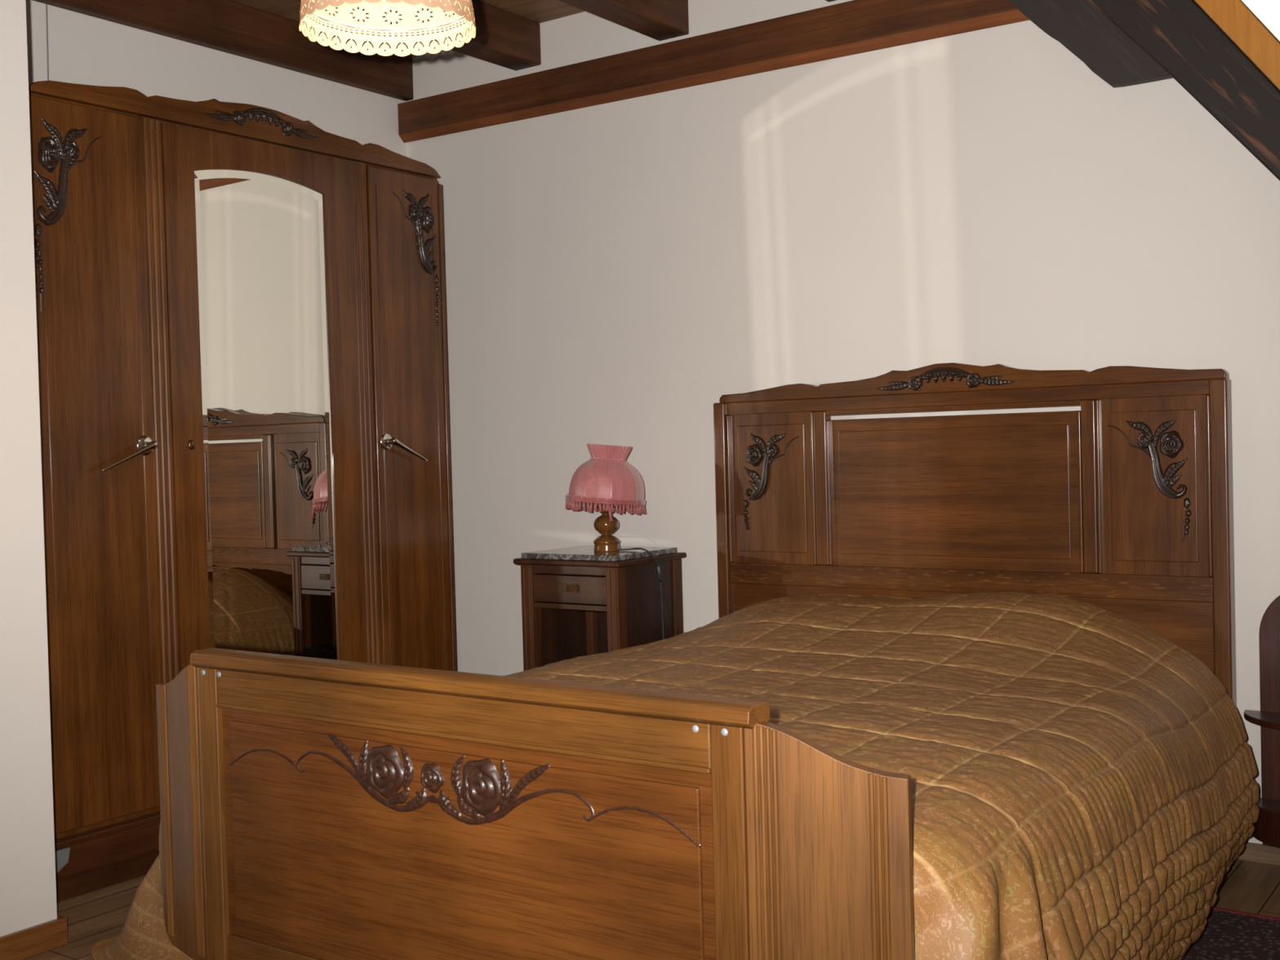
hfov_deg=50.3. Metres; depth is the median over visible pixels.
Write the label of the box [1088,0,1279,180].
rafter
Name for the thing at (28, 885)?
wall partition
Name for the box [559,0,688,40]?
joist
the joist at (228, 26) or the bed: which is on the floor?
the bed
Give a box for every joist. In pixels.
[32,0,413,101]
[299,0,541,71]
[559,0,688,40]
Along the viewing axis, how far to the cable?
3.87 m
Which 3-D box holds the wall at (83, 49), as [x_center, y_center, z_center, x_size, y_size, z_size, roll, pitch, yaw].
[-1.457,-0.304,4.313,0.150,2.850,1.945,-1,2,35]
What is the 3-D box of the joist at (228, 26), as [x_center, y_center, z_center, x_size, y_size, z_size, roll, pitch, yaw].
[-2.359,-1.388,2.881,0.042,0.159,5.250,-1,2,35]
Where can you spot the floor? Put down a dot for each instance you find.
(94, 917)
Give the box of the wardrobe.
[28,80,456,902]
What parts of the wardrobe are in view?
door, plinth moulding, door handle, key plate, mirror door, door handle, door, corner post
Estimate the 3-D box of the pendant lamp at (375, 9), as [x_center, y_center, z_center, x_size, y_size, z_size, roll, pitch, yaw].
[-0.470,-1.166,2.491,0.320,0.687,0.319,-1,2,35]
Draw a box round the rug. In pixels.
[1182,906,1279,959]
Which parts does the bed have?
foot post, foot rail, foot rail, foot panel, foot cap rail, head post, moulding, foot post, head panel, moulding, moulding, rail, head panel, rail, rail, under panel, crest rail, moulding, moulding, head panel, moulding, head post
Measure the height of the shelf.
0.016 m
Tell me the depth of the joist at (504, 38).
4.52 m
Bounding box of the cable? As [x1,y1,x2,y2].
[45,4,48,80]
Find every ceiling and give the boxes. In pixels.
[230,0,585,56]
[1240,0,1279,43]
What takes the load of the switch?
attached to the table lamp at (606, 479)
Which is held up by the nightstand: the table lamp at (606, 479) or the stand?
the table lamp at (606, 479)
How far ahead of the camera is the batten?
3.14 m
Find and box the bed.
[155,362,1239,959]
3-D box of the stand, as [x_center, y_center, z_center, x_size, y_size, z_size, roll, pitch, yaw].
[1.616,0.609,3.265,0.336,0.708,0.174,-1,2,35]
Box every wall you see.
[25,0,407,156]
[405,0,1279,844]
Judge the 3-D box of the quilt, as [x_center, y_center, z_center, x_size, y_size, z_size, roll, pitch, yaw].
[0.241,0.653,3.032,2.330,0.672,1.988,-1,2,35]
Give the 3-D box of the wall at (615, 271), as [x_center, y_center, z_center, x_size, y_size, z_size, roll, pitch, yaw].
[1.026,-0.360,3.847,5.050,2.850,0.150,-1,2,35]
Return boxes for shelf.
[1244,709,1279,729]
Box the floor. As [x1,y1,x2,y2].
[23,859,1279,959]
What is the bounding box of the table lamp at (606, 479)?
[564,443,664,639]
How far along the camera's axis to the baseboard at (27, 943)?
3.00 m
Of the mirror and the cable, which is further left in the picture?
the cable
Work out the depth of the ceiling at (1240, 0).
3.13 m
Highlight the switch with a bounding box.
[655,564,663,582]
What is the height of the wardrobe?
2.087 m
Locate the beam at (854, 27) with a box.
[397,0,1029,142]
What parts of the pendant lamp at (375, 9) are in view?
lamp shade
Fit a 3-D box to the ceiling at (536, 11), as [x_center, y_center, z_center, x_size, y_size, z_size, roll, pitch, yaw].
[-0.468,-1.504,1.609,4.900,0.030,5.450,-1,2,35]
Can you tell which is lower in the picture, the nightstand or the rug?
the rug
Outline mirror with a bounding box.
[194,169,338,659]
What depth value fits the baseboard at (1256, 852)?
3.43 m
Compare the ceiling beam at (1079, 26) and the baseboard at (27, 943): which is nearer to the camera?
the baseboard at (27, 943)
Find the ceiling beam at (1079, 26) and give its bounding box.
[1006,0,1173,87]
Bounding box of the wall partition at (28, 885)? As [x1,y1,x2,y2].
[0,0,57,937]
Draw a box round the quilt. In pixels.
[91,591,1259,959]
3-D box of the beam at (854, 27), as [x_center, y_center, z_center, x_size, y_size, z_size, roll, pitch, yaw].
[0.114,-1.318,4.329,2.420,0.176,0.045,-1,2,35]
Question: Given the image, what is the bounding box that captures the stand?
[1244,595,1279,848]
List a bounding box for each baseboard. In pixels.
[0,915,67,959]
[1239,841,1279,865]
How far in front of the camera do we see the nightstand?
4.25 m
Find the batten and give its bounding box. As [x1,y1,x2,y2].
[1194,0,1279,90]
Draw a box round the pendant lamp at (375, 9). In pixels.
[298,0,475,56]
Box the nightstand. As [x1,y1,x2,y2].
[513,545,686,671]

